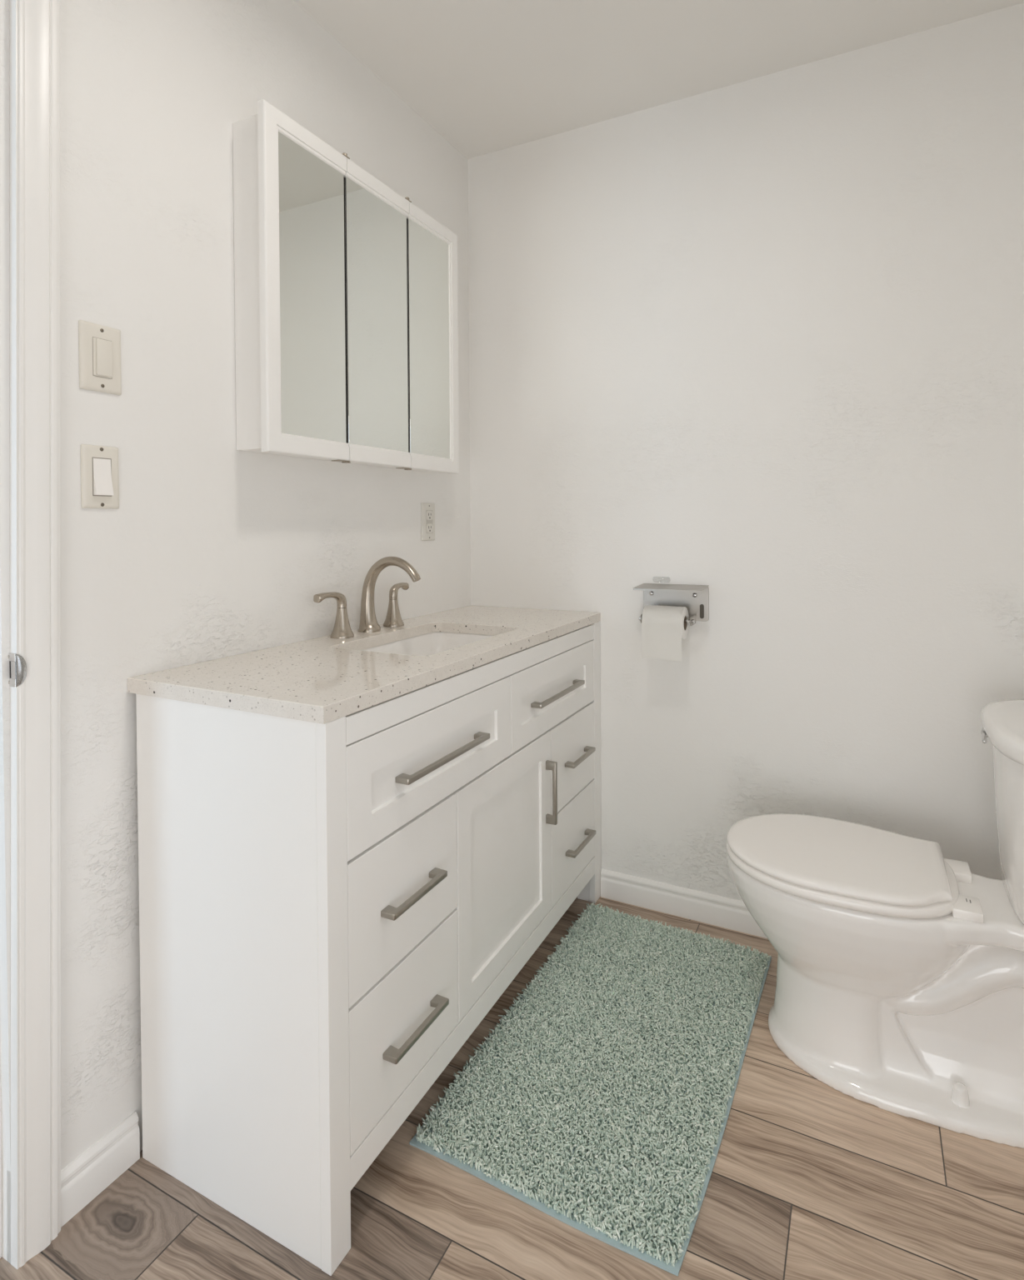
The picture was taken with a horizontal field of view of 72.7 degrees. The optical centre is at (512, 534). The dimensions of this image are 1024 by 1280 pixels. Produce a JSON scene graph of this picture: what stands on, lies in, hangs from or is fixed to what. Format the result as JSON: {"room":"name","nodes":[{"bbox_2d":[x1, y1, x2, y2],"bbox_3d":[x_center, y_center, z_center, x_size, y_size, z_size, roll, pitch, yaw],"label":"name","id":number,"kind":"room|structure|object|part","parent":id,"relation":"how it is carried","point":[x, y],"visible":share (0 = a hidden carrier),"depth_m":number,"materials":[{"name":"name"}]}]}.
{"room":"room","nodes":[
{"label":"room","id":0,"kind":"room"},
{"bbox_2d":[0,0,470,1172],"bbox_3d":[-0.891,-0.046,1.028,0.120,2.394,3.070,0,1,27],"label":"wall","id":1,"kind":"structure","parent":0,"point":[212,549],"depth_m":1.32,"materials":[{"name":"paint"}]},
{"bbox_2d":[0,0,26,1269],"bbox_3d":[-1.022,0.120,0.745,0.144,2.072,0.901,0,1,27],"label":"door","id":2,"kind":"structure","parent":1,"relation":"in","point":[9,1182],"depth_m":1.09,"materials":[{"name":"paint"}]},
{"bbox_3d":[-0.786,0.213,1.094,0.045,0.053,0.012,0,1,12],"label":"strike plate","id":3,"kind":"part","parent":2,"relation":"part of","materials":[{"name":"silver metal"}]},
{"bbox_2d":[17,0,60,1267],"bbox_3d":[-0.763,0.089,1.121,0.024,2.120,0.095,0,1,27],"label":"trim","id":4,"kind":"structure","parent":1,"relation":"attached to","point":[38,21],"depth_m":1.11,"materials":[{"name":"paint"}]},
{"bbox_2d":[80,444,119,509],"bbox_3d":[-0.717,-0.100,1.220,0.015,0.110,0.067,0,1,27],"label":"light switch","id":5,"kind":"object","parent":1,"relation":"attached to","point":[99,464],"visible":1,"depth_m":1.21,"materials":[{"name":"plastic"}]},
{"bbox_2d":[78,320,121,394],"bbox_3d":[-0.719,-0.309,1.221,0.010,0.117,0.074,0,1,27],"label":"light switch","id":6,"kind":"object","parent":1,"relation":"attached to","point":[99,346],"visible":1,"depth_m":1.22,"materials":[{"name":"plastic"}]},
{"bbox_2d":[60,1111,139,1227],"bbox_3d":[-0.723,1.106,1.215,0.012,0.083,0.148,0,1,27],"label":"baseboard","id":7,"kind":"structure","parent":1,"relation":"attached to","point":[95,1169],"depth_m":1.21,"materials":[{"name":"paint"}]},
{"bbox_2d":[232,99,459,474],"bbox_3d":[-0.380,-0.536,1.777,0.112,0.729,0.752,0,1,27],"label":"medicine cabinet","id":8,"kind":"object","parent":1,"relation":"attached to","point":[347,297],"visible":1,"depth_m":1.62,"materials":[{"name":"paint"}]},
{"bbox_3d":[-0.452,-0.528,1.533,0.020,0.714,0.251,0,1,27],"label":"mirror door","id":9,"kind":"part","parent":8,"relation":"part of","materials":[{"name":"paint"}]},
{"bbox_2d":[278,131,345,442],"bbox_3d":[-0.442,-0.529,1.550,0.004,0.630,0.206,0,1,27],"label":"mirror","id":10,"kind":"object","parent":8,"relation":"attached to","point":[312,184],"depth_m":1.54,"materials":[{"name":"clear glass"}]},
{"bbox_2d":[345,176,408,452],"bbox_3d":[-0.336,-0.532,1.758,0.004,0.630,0.242,0,1,27],"label":"mirror","id":11,"kind":"object","parent":8,"relation":"attached to","point":[377,225],"depth_m":1.74,"materials":[{"name":"clear glass"}]},
{"bbox_3d":[-0.337,-0.532,1.758,0.020,0.714,0.248,0,1,27],"label":"mirror door","id":12,"kind":"part","parent":8,"relation":"part of","materials":[{"name":"paint"}]},
{"bbox_2d":[407,218,449,458],"bbox_3d":[-0.232,-0.536,1.963,0.004,0.630,0.202,0,1,27],"label":"mirror","id":13,"kind":"object","parent":8,"relation":"attached to","point":[428,249],"depth_m":1.95,"materials":[{"name":"clear glass"}]},
{"bbox_3d":[-0.224,-0.536,1.981,0.020,0.714,0.247,0,1,27],"label":"mirror door","id":14,"kind":"part","parent":8,"relation":"part of","materials":[{"name":"paint"}]},
{"bbox_2d":[420,502,434,540],"bbox_3d":[-0.255,-0.038,2.137,0.008,0.115,0.071,0,1,27],"label":"wall outlet","id":15,"kind":"object","parent":1,"relation":"attached to","point":[427,510],"visible":1,"depth_m":2.13,"materials":[{"name":"plastic"}]},
{"bbox_2d":[426,510,432,519],"bbox_3d":[-0.254,-0.058,2.136,0.004,0.028,0.034,0,1,27],"label":"receptacle","id":16,"kind":"object","parent":15,"relation":"attached to","point":[429,513],"depth_m":2.13,"materials":[{"name":"plastic"}]},
{"bbox_2d":[426,523,433,532],"bbox_3d":[-0.254,-0.018,2.136,0.004,0.028,0.034,0,1,27],"label":"receptacle","id":17,"kind":"object","parent":15,"relation":"attached to","point":[429,526],"depth_m":2.14,"materials":[{"name":"plastic"}]},
{"bbox_2d":[0,896,1023,1279],"bbox_3d":[-0.931,1.188,0.566,3.170,0.060,3.970,0,1,27],"label":"floor","id":18,"kind":"structure","parent":0,"point":[810,1179],"depth_m":1.17,"materials":[{"name":"brown wood"}]},
{"bbox_2d":[135,620,601,1275],"bbox_3d":[-0.190,0.708,1.714,0.478,0.858,1.234,0,1,27],"label":"vanity cabinet","id":19,"kind":"object","parent":18,"relation":"on","point":[329,912],"visible":0.95,"depth_m":1.21,"materials":[{"name":"paint"}]},
{"bbox_3d":[-0.487,0.718,1.184,0.429,0.858,0.018,0,1,27],"label":"panel","id":20,"kind":"part","parent":19,"relation":"part of","materials":[{"name":"paint"}]},
{"bbox_3d":[-0.291,0.718,1.100,0.045,0.858,0.048,0,1,27],"label":"leg","id":21,"kind":"part","parent":19,"relation":"part of","materials":[{"name":"paint"}]},
{"bbox_2d":[127,605,600,724],"bbox_3d":[-0.213,0.265,1.716,0.465,0.027,1.239,0,1,27],"label":"countertop","id":22,"kind":"structure","parent":19,"relation":"on","point":[322,680],"depth_m":1.35,"materials":[{"name":"stone"}]},
{"bbox_2d":[313,556,420,638],"bbox_3d":[-0.321,0.154,1.767,0.189,0.196,0.364,0,1,27],"label":"faucet","id":23,"kind":"object","parent":22,"relation":"on","point":[368,622],"visible":1,"depth_m":1.79,"materials":[{"name":"silver metal"}]},
{"bbox_3d":[-0.437,0.160,1.681,0.024,0.042,0.103,0,1,27],"label":"lever","id":24,"kind":"part","parent":23,"relation":"part of","materials":[{"name":"silver metal"}]},
{"bbox_3d":[-0.419,0.217,1.717,0.057,0.072,0.057,0,1,27],"label":"handle","id":25,"kind":"part","parent":23,"relation":"part of","materials":[{"name":"silver metal"}]},
{"bbox_3d":[-0.314,0.154,1.780,0.189,0.196,0.059,0,1,27],"label":"spout","id":26,"kind":"part","parent":23,"relation":"part of","materials":[{"name":"silver metal"}]},
{"bbox_3d":[-0.324,0.214,1.904,0.057,0.072,0.057,0,1,27],"label":"handle","id":27,"kind":"part","parent":23,"relation":"part of","materials":[{"name":"silver metal"}]},
{"bbox_3d":[-0.313,0.156,1.926,0.024,0.042,0.075,0,1,27],"label":"lever","id":28,"kind":"part","parent":23,"relation":"part of","materials":[{"name":"silver metal"}]},
{"bbox_2d":[360,631,494,655],"bbox_3d":[-0.197,0.355,1.717,0.310,0.152,0.490,0,1,27],"label":"sink","id":29,"kind":"object","parent":22,"relation":"in","point":[434,642],"visible":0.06,"depth_m":1.93,"materials":[{"name":"white ceramic"}]},
{"bbox_3d":[-0.195,0.641,1.264,0.020,0.231,0.331,0,1,27],"label":"drawer","id":30,"kind":"part","parent":19,"relation":"part of","materials":[{"name":"paint"}]},
{"bbox_3d":[-0.193,0.879,1.267,0.020,0.233,0.331,0,1,27],"label":"drawer","id":31,"kind":"part","parent":19,"relation":"part of","materials":[{"name":"paint"}]},
{"bbox_3d":[-0.173,0.645,1.253,0.029,0.011,0.169,0,1,27],"label":"handle","id":32,"kind":"part","parent":19,"relation":"part of","materials":[{"name":"silver metal"}]},
{"bbox_3d":[-0.170,0.891,1.259,0.029,0.011,0.169,0,1,27],"label":"handle","id":33,"kind":"part","parent":19,"relation":"part of","materials":[{"name":"silver metal"}]},
{"bbox_3d":[-0.141,0.426,1.369,0.020,0.184,0.574,0,1,27],"label":"drawer","id":34,"kind":"part","parent":19,"relation":"part of","materials":[{"name":"paint"}]},
{"bbox_3d":[-0.126,0.432,1.358,0.029,0.011,0.300,0,1,27],"label":"handle","id":35,"kind":"part","parent":19,"relation":"part of","materials":[{"name":"silver metal"}]},
{"bbox_3d":[-0.016,0.305,1.614,0.020,0.045,1.128,0,1,27],"label":"rail","id":36,"kind":"part","parent":19,"relation":"part of","materials":[{"name":"paint"}]},
{"bbox_3d":[-0.012,0.754,1.624,0.020,0.470,0.468,0,1,27],"label":"door","id":37,"kind":"part","parent":19,"relation":"part of","materials":[{"name":"paint"}]},
{"bbox_3d":[0.115,0.417,1.873,0.020,0.184,0.552,0,1,27],"label":"drawer","id":38,"kind":"part","parent":19,"relation":"part of","materials":[{"name":"paint"}]},
{"bbox_3d":[0.102,0.666,1.794,0.029,0.162,0.011,0,1,27],"label":"handle","id":39,"kind":"part","parent":19,"relation":"part of","materials":[{"name":"silver metal"}]},
{"bbox_3d":[0.128,0.423,1.857,0.029,0.011,0.300,0,1,27],"label":"handle","id":40,"kind":"part","parent":19,"relation":"part of","materials":[{"name":"silver metal"}]},
{"bbox_3d":[0.168,0.628,1.978,0.020,0.231,0.323,0,1,27],"label":"drawer","id":41,"kind":"part","parent":19,"relation":"part of","materials":[{"name":"paint"}]},
{"bbox_3d":[0.170,0.866,1.981,0.020,0.233,0.323,0,1,27],"label":"drawer","id":42,"kind":"part","parent":19,"relation":"part of","materials":[{"name":"paint"}]},
{"bbox_3d":[0.195,0.632,1.977,0.029,0.011,0.169,0,1,27],"label":"handle","id":43,"kind":"part","parent":19,"relation":"part of","materials":[{"name":"silver metal"}]},
{"bbox_3d":[0.198,0.879,1.982,0.029,0.011,0.169,0,1,27],"label":"handle","id":44,"kind":"part","parent":19,"relation":"part of","materials":[{"name":"silver metal"}]},
{"bbox_3d":[0.237,0.699,2.158,0.060,0.858,0.055,0,1,27],"label":"leg","id":45,"kind":"part","parent":19,"relation":"part of","materials":[{"name":"paint"}]},
{"bbox_2d":[409,901,771,1276],"bbox_3d":[0.254,1.134,1.586,0.538,0.004,0.920,0,1,27],"label":"bath mat","id":46,"kind":"object","parent":18,"relation":"on","point":[600,1102],"visible":1,"depth_m":1.43,"materials":[{"name":"green fabric"}]},
{"bbox_2d":[726,699,1023,1148],"bbox_3d":[0.859,0.754,1.488,0.772,0.760,0.488,0,1,27],"label":"toilet","id":47,"kind":"object","parent":18,"relation":"on","point":[900,986],"visible":1,"depth_m":1.41,"materials":[{"name":"ceramic"}]},
{"bbox_3d":[0.714,0.711,1.561,0.446,0.018,0.362,0,1,27],"label":"lid","id":48,"kind":"part","parent":47,"relation":"part of","materials":[{"name":"plastic"}]},
{"bbox_3d":[0.722,0.733,1.557,0.466,0.021,0.366,0,1,27],"label":"seat","id":49,"kind":"part","parent":47,"relation":"part of","materials":[{"name":"plastic"}]},
{"bbox_3d":[0.850,0.940,1.496,0.748,0.388,0.355,0,1,27],"label":"bowl","id":50,"kind":"part","parent":47,"relation":"part of","materials":[{"name":"white ceramic"}]},
{"bbox_3d":[1.049,0.442,1.520,0.041,0.022,0.088,0,1,34],"label":"flush lever","id":51,"kind":"part","parent":47,"relation":"part of","materials":[{"name":"silver metal"}]},
{"bbox_3d":[1.085,0.396,1.367,0.259,0.043,0.488,0,1,27],"label":"tank lid","id":52,"kind":"part","parent":47,"relation":"part of","materials":[{"name":"white ceramic"}]},
{"bbox_3d":[1.092,0.582,1.367,0.234,0.328,0.452,0,1,27],"label":"tank","id":53,"kind":"part","parent":47,"relation":"part of","materials":[{"name":"white ceramic"}]},
{"bbox_2d":[293,0,1023,159],"bbox_3d":[-0.866,-1.286,0.556,3.290,0.100,4.090,0,1,27],"label":"ceiling","id":54,"kind":"structure","parent":0,"point":[487,76],"depth_m":1.80,"materials":[{"name":"paint"}]},
{"bbox_2d":[467,2,1023,900],"bbox_3d":[0.643,-0.070,2.038,1.940,2.394,0.120,0,1,27],"label":"wall","id":55,"kind":"structure","parent":0,"point":[758,342],"depth_m":1.92,"materials":[{"name":"paint"}]},
{"bbox_2d":[653,576,669,582],"bbox_3d":[0.445,0.135,2.072,0.052,0.016,0.004,0,1,27],"label":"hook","id":56,"kind":"object","parent":55,"relation":"attached to","point":[657,579],"visible":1,"depth_m":2.07,"materials":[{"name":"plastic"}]},
{"bbox_2d":[633,583,709,625],"bbox_3d":[0.459,0.204,2.011,0.196,0.112,0.102,0,1,27],"label":"toilet paper holder","id":57,"kind":"object","parent":55,"relation":"attached to","point":[695,598],"visible":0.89,"depth_m":2.03,"materials":[{"name":"metal"}]},
{"bbox_2d":[641,605,689,660],"bbox_3d":[0.443,0.283,2.008,0.115,0.153,0.094,0,1,27],"label":"toilet paper roll","id":58,"kind":"object","parent":57,"relation":"hanging from","point":[663,627],"visible":1,"depth_m":1.97,"materials":[{"name":"paper"}]},
{"bbox_3d":[0.445,0.247,2.007,0.161,0.013,0.013,0,1,27],"label":"rod","id":59,"kind":"part","parent":57,"relation":"part of","materials":[{"name":"silver metal"}]},
{"bbox_2d":[633,583,709,592],"bbox_3d":[0.458,0.154,2.011,0.196,0.012,0.102,0,1,27],"label":"shelf","id":60,"kind":"object","parent":57,"relation":"attached to","point":[647,587],"depth_m":2.00,"materials":[{"name":"metal"}]},
{"bbox_3d":[0.519,0.247,1.996,0.002,0.026,0.072,0,1,27],"label":"arm","id":61,"kind":"part","parent":57,"relation":"part of","materials":[{"name":"metal"}]},
{"bbox_2d":[600,868,767,938],"bbox_3d":[0.828,1.087,1.890,1.234,0.083,0.012,0,1,27],"label":"baseboard","id":62,"kind":"structure","parent":55,"relation":"attached to","point":[723,912],"depth_m":2.06,"materials":[{"name":"paint"}]}
]}

